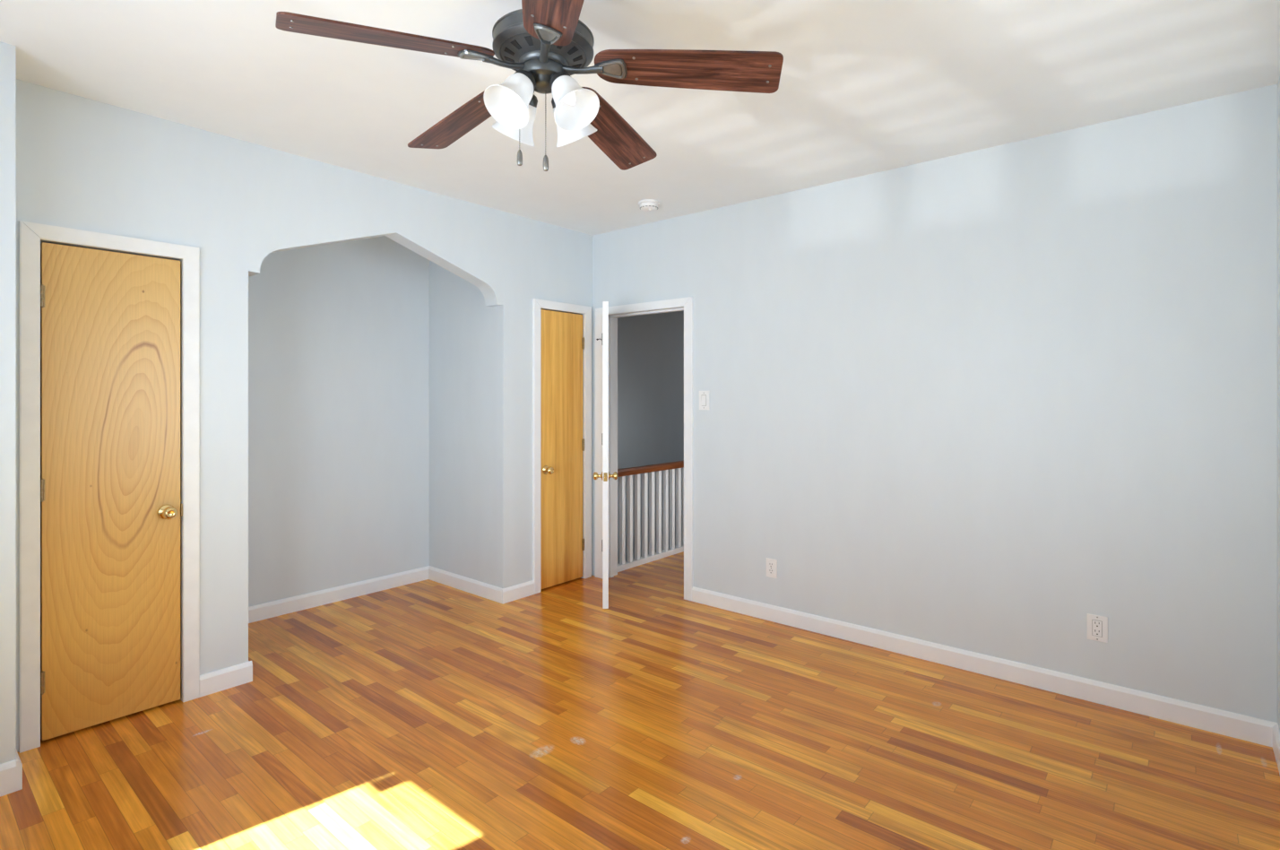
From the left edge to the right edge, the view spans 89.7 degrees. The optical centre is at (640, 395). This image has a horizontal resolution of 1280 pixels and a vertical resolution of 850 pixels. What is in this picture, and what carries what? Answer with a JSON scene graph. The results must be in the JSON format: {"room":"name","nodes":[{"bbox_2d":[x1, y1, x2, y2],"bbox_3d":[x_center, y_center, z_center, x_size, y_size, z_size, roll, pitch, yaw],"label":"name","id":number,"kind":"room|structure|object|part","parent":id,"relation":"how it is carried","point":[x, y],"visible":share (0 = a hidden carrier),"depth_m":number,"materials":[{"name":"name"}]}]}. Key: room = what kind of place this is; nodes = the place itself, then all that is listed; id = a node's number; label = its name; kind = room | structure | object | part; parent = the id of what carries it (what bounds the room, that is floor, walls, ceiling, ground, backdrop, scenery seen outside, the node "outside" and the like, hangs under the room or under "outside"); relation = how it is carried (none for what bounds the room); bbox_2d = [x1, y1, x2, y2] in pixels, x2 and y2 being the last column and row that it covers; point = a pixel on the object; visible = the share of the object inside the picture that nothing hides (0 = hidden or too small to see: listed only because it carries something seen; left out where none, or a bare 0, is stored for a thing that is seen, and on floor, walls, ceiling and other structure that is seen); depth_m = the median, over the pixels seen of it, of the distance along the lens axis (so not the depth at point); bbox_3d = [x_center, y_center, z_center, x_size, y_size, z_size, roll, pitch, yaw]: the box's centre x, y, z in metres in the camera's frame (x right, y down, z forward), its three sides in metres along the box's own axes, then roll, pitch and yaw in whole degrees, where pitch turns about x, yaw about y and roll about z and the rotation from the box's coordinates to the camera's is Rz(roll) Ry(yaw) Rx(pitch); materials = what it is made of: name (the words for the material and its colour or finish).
{"room":"empty bedroom","nodes":[
{"label":"empty bedroom","id":0,"kind":"room"},
{"bbox_2d":[0,41,15,763],"bbox_3d":[-2.655,0.079,1.939,0.322,2.600,1.082,0,0,40],"label":"wall","id":1,"kind":"structure","parent":0,"point":[7,51],"depth_m":2.23,"materials":[{"name":"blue paint"}]},
{"bbox_2d":[0,747,22,795],"bbox_3d":[-2.645,1.326,1.940,0.337,0.105,1.097,0,0,40],"label":"baseboard","id":2,"kind":"structure","parent":1,"relation":"attached to","point":[11,772],"depth_m":2.23,"materials":[{"name":"white paint"}]},
{"bbox_2d":[15,78,592,752],"bbox_3d":[-1.833,0.079,3.268,0.125,2.600,4.425,0,0,40],"label":"wall","id":3,"kind":"structure","parent":0,"point":[82,163],"depth_m":3.06,"materials":[{"name":"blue paint"}]},
{"bbox_2d":[18,220,199,752],"bbox_3d":[-2.205,0.353,2.712,0.018,2.052,0.594,0,0,40],"label":"door frame","id":4,"kind":"structure","parent":3,"relation":"attached to","point":[30,234],"depth_m":2.52,"materials":[{"name":"white paint"}]},
{"bbox_2d":[40,242,182,740],"bbox_3d":[-2.202,0.381,2.705,0.104,1.972,0.480,0,0,40],"label":"door","id":5,"kind":"structure","parent":3,"relation":"in","point":[111,509],"depth_m":2.70,"materials":[{"name":"brown wood"}]},
{"bbox_3d":[-2.075,0.517,2.830,0.070,0.064,0.064,0,0,40],"label":"knob","id":6,"kind":"part","parent":5,"relation":"part of","materials":[{"name":"gold metal"}]},
{"bbox_3d":[-2.064,0.517,2.897,0.016,0.056,0.008,0,0,40],"label":"strike plate","id":7,"kind":"part","parent":5,"relation":"part of","materials":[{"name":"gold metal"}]},
{"bbox_2d":[199,660,252,697],"bbox_3d":[-1.993,1.331,3.065,0.140,0.095,0.219,0,0,40],"label":"baseboard","id":8,"kind":"structure","parent":3,"relation":"attached to","point":[220,679],"depth_m":3.02,"materials":[{"name":"white paint"}]},
{"bbox_2d":[501,579,534,603],"bbox_3d":[-0.826,1.331,4.359,0.015,0.095,0.265,0,0,40],"label":"baseboard","id":9,"kind":"object","parent":3,"relation":"attached to","point":[516,592],"visible":1,"depth_m":4.35,"materials":[{"name":"white paint"}]},
{"bbox_2d":[540,309,584,588],"bbox_3d":[-0.553,0.381,4.670,0.104,1.972,0.449,0,0,40],"label":"door","id":10,"kind":"structure","parent":3,"relation":"in","point":[562,341],"depth_m":4.67,"materials":[{"name":"brown wood"}]},
{"bbox_3d":[-0.643,0.529,4.536,0.070,0.064,0.064,0,0,40],"label":"knob","id":11,"kind":"part","parent":10,"relation":"part of","materials":[{"name":"gold metal"}]},
{"bbox_2d":[248,235,429,606],"bbox_3d":[-2.487,0.079,3.899,0.160,2.600,4.300,0,0,40],"label":"wall","id":12,"kind":"structure","parent":0,"point":[339,332],"depth_m":4.32,"materials":[{"name":"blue paint"}]},
{"bbox_2d":[248,565,429,622],"bbox_3d":[-2.075,1.331,4.255,0.015,0.095,1.528,0,0,40],"label":"baseboard","id":13,"kind":"structure","parent":12,"relation":"attached to","point":[261,611],"depth_m":4.29,"materials":[{"name":"white paint"}]},
{"bbox_2d":[429,260,492,584],"bbox_3d":[-1.271,0.079,4.629,0.765,2.600,0.080,0,0,40],"label":"wall","id":14,"kind":"structure","parent":0,"point":[460,320],"depth_m":4.59,"materials":[{"name":"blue paint"}]},
{"bbox_2d":[428,565,502,603],"bbox_3d":[-1.248,1.331,4.548,0.875,0.095,0.015,0,0,40],"label":"baseboard","id":15,"kind":"structure","parent":14,"relation":"attached to","point":[490,592],"depth_m":4.52,"materials":[{"name":"white paint"}]},
{"bbox_2d":[0,551,1279,849],"bbox_3d":[0.641,1.409,3.933,4.910,0.060,8.625,0,0,40],"label":"floor","id":16,"kind":"structure","parent":0,"point":[425,714],"depth_m":2.48,"materials":[{"name":"brown wood"}]},
{"bbox_2d":[617,460,683,571],"bbox_3d":[0.799,0.979,6.213,0.062,0.799,3.180,0,0,40],"label":"stair railing","id":17,"kind":"object","parent":16,"relation":"on","point":[623,565],"visible":0.24,"depth_m":5.36,"materials":[{"name":"white paint"}]},
{"bbox_3d":[0.799,0.608,6.213,0.062,0.057,3.180,0,0,40],"label":"handrail","id":18,"kind":"part","parent":17,"relation":"part of","materials":[{"name":"brown wood"}]},
{"bbox_3d":[0.798,1.356,6.213,0.058,0.045,3.180,0,0,40],"label":"rail","id":19,"kind":"part","parent":17,"relation":"part of","materials":[{"name":"white paint"}]},
{"bbox_2d":[0,0,1279,235],"bbox_3d":[0.674,-1.261,3.971,4.910,0.080,8.725,0,0,40],"label":"ceiling","id":20,"kind":"structure","parent":0,"point":[866,87],"depth_m":2.49,"materials":[{"name":"white paint"}]},
{"bbox_2d":[275,0,783,171],"bbox_3d":[-0.296,-0.927,1.844,1.238,0.589,1.282,0,0,40],"label":"ceiling fan","id":21,"kind":"object","parent":20,"relation":"hanging from","point":[546,42],"visible":1,"depth_m":1.75,"materials":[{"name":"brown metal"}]},
{"bbox_3d":[-0.622,-0.894,1.616,0.512,0.006,0.150,-6,17,-29],"label":"blade","id":22,"kind":"part","parent":21,"relation":"part of","materials":[{"name":"brown wood"}]},
{"bbox_3d":[-0.568,-0.894,2.086,0.512,0.006,0.150,-8,8,42],"label":"blade","id":23,"kind":"part","parent":21,"relation":"part of","materials":[{"name":"brown wood"}]},
{"bbox_3d":[-0.368,-0.911,1.763,0.124,0.025,0.028,-6,17,-29],"label":"iron arm","id":24,"kind":"part","parent":21,"relation":"part of","materials":[{"name":"grey metal"}]},
{"bbox_3d":[-0.346,-0.802,1.714,0.137,0.149,0.126,0,0,-17],"label":"lamp shade","id":25,"kind":"part","parent":21,"relation":"part of","materials":[{"name":"white glass"}]},
{"bbox_3d":[-0.371,-0.802,1.888,0.126,0.149,0.137,0,0,-17],"label":"lamp shade","id":26,"kind":"part","parent":21,"relation":"part of","materials":[{"name":"white glass"}]},
{"bbox_3d":[-0.328,-0.828,1.745,0.038,0.085,0.064,0,0,39],"label":"light bulb","id":27,"kind":"part","parent":21,"relation":"part of","materials":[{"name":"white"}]},
{"bbox_3d":[-0.253,-0.911,1.706,0.028,0.025,0.124,14,3,-12],"label":"iron arm","id":28,"kind":"part","parent":21,"relation":"part of","materials":[{"name":"grey metal"}]},
{"bbox_3d":[-0.266,-0.769,1.813,0.005,0.191,0.003,0,0,-12],"label":"pull chain","id":29,"kind":"part","parent":21,"relation":"part of","materials":[{"name":"grey metal"}]},
{"bbox_3d":[-0.192,-0.894,1.420,0.150,0.006,0.512,14,3,-12],"label":"blade","id":30,"kind":"part","parent":21,"relation":"part of","materials":[{"name":"brown wood"}]},
{"bbox_3d":[-0.203,-0.828,1.757,0.064,0.085,0.038,0,0,39],"label":"light bulb","id":31,"kind":"part","parent":21,"relation":"part of","materials":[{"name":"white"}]},
{"bbox_3d":[-0.197,-0.802,1.913,0.137,0.149,0.126,0,0,-17],"label":"lamp shade","id":32,"kind":"part","parent":21,"relation":"part of","materials":[{"name":"white glass"}]},
{"bbox_3d":[-0.172,-0.802,1.739,0.126,0.149,0.137,0,0,-17],"label":"lamp shade","id":33,"kind":"part","parent":21,"relation":"part of","materials":[{"name":"white glass"}]},
{"bbox_3d":[-0.164,-0.911,1.798,0.124,0.025,0.028,6,-13,7],"label":"iron arm","id":34,"kind":"part","parent":21,"relation":"part of","materials":[{"name":"grey metal"}]},
{"bbox_3d":[-0.105,-0.894,2.179,0.150,0.006,0.512,-15,-11,23],"label":"blade","id":35,"kind":"part","parent":21,"relation":"part of","materials":[{"name":"brown wood"}]},
{"bbox_3d":[0.128,-0.894,1.768,0.512,0.006,0.150,6,-13,7],"label":"blade","id":36,"kind":"part","parent":21,"relation":"part of","materials":[{"name":"brown wood"}]},
{"bbox_2d":[638,198,659,212],"bbox_3d":[0.057,-1.193,4.078,0.140,0.056,0.140,0,0,40],"label":"smoke detector","id":37,"kind":"object","parent":20,"relation":"attached to","point":[648,205],"visible":1,"depth_m":4.03,"materials":[{"name":"white plastic"}]},
{"bbox_2d":[617,311,683,563],"bbox_3d":[0.231,0.879,7.247,0.120,4.200,4.075,0,0,40],"label":"wall","id":38,"kind":"structure","parent":0,"point":[651,347],"depth_m":6.99,"materials":[{"name":"paint"}]},
{"bbox_2d":[592,83,1277,722],"bbox_3d":[0.754,0.079,4.067,4.910,2.600,0.125,0,0,40],"label":"wall","id":39,"kind":"structure","parent":0,"point":[990,401],"depth_m":3.10,"materials":[{"name":"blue paint"}]},
{"bbox_2d":[593,301,617,608],"bbox_3d":[-0.240,0.384,4.484,0.161,1.977,0.715,0,0,-3],"label":"door","id":40,"kind":"structure","parent":39,"relation":"in","point":[605,475],"depth_m":4.14,"materials":[{"name":"white paint"}]},
{"bbox_3d":[-0.274,0.526,4.189,0.062,0.060,0.060,0,0,-3],"label":"knob","id":41,"kind":"part","parent":40,"relation":"part of","materials":[{"name":"gold metal"}]},
{"bbox_3d":[-0.222,0.526,4.136,0.025,0.056,0.003,0,0,-3],"label":"latch plate","id":42,"kind":"part","parent":40,"relation":"part of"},
{"bbox_3d":[-0.175,0.526,4.194,0.062,0.060,0.060,0,0,-3],"label":"knob","id":43,"kind":"part","parent":40,"relation":"part of","materials":[{"name":"gold metal"}]},
{"bbox_2d":[532,296,693,600],"bbox_3d":[-0.149,0.354,4.445,0.941,2.050,0.736,0,0,40],"label":"door frame","id":44,"kind":"structure","parent":39,"relation":"attached to","point":[686,305],"depth_m":4.76,"materials":[{"name":"white paint"}]},
{"bbox_2d":[699,390,709,409],"bbox_3d":[0.423,0.034,4.255,0.082,0.127,0.012,0,0,40],"label":"light switch","id":45,"kind":"object","parent":39,"relation":"attached to","point":[704,395],"visible":1,"depth_m":4.25,"materials":[{"name":"white plastic"}]},
{"bbox_2d":[766,557,777,578],"bbox_3d":[0.804,1.058,3.937,0.074,0.114,0.010,0,0,40],"label":"wall outlet","id":46,"kind":"object","parent":39,"relation":"attached to","point":[771,563],"visible":1,"depth_m":3.93,"materials":[{"name":"white plastic"}]},
{"bbox_2d":[691,586,1277,746],"bbox_3d":[1.424,1.331,3.414,2.794,0.095,0.015,0,0,40],"label":"baseboard","id":47,"kind":"structure","parent":39,"relation":"attached to","point":[1255,730],"depth_m":3.08,"materials":[{"name":"white paint"}]},
{"bbox_2d":[1087,613,1107,642],"bbox_3d":[2.053,1.046,2.888,0.077,0.115,0.010,0,0,40],"label":"wall outlet","id":48,"kind":"object","parent":39,"relation":"attached to","point":[1097,626],"visible":1,"depth_m":2.88,"materials":[{"name":"white plastic"}]},
{"bbox_2d":[1091,619,1102,637],"bbox_3d":[2.053,1.046,2.888,0.037,0.072,0.001,0,0,40],"label":"receptacle","id":49,"kind":"object","parent":48,"relation":"attached to","point":[1096,624],"depth_m":2.89,"materials":[{"name":"plastic"}]},
{"bbox_2d":[1277,77,1279,729],"bbox_3d":[1.165,0.079,0.834,0.125,2.600,4.300,0,0,40],"label":"wall","id":50,"kind":"structure","parent":0,"point":[1278,82],"depth_m":2.49,"materials":[{"name":"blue paint"}]},
{"bbox_2d":[1272,724,1279,774],"bbox_3d":[1.106,1.331,0.874,0.015,0.095,4.285,0,0,40],"label":"baseboard","id":51,"kind":"structure","parent":50,"relation":"attached to","point":[1275,729],"depth_m":2.43,"materials":[{"name":"white paint"}]}
]}

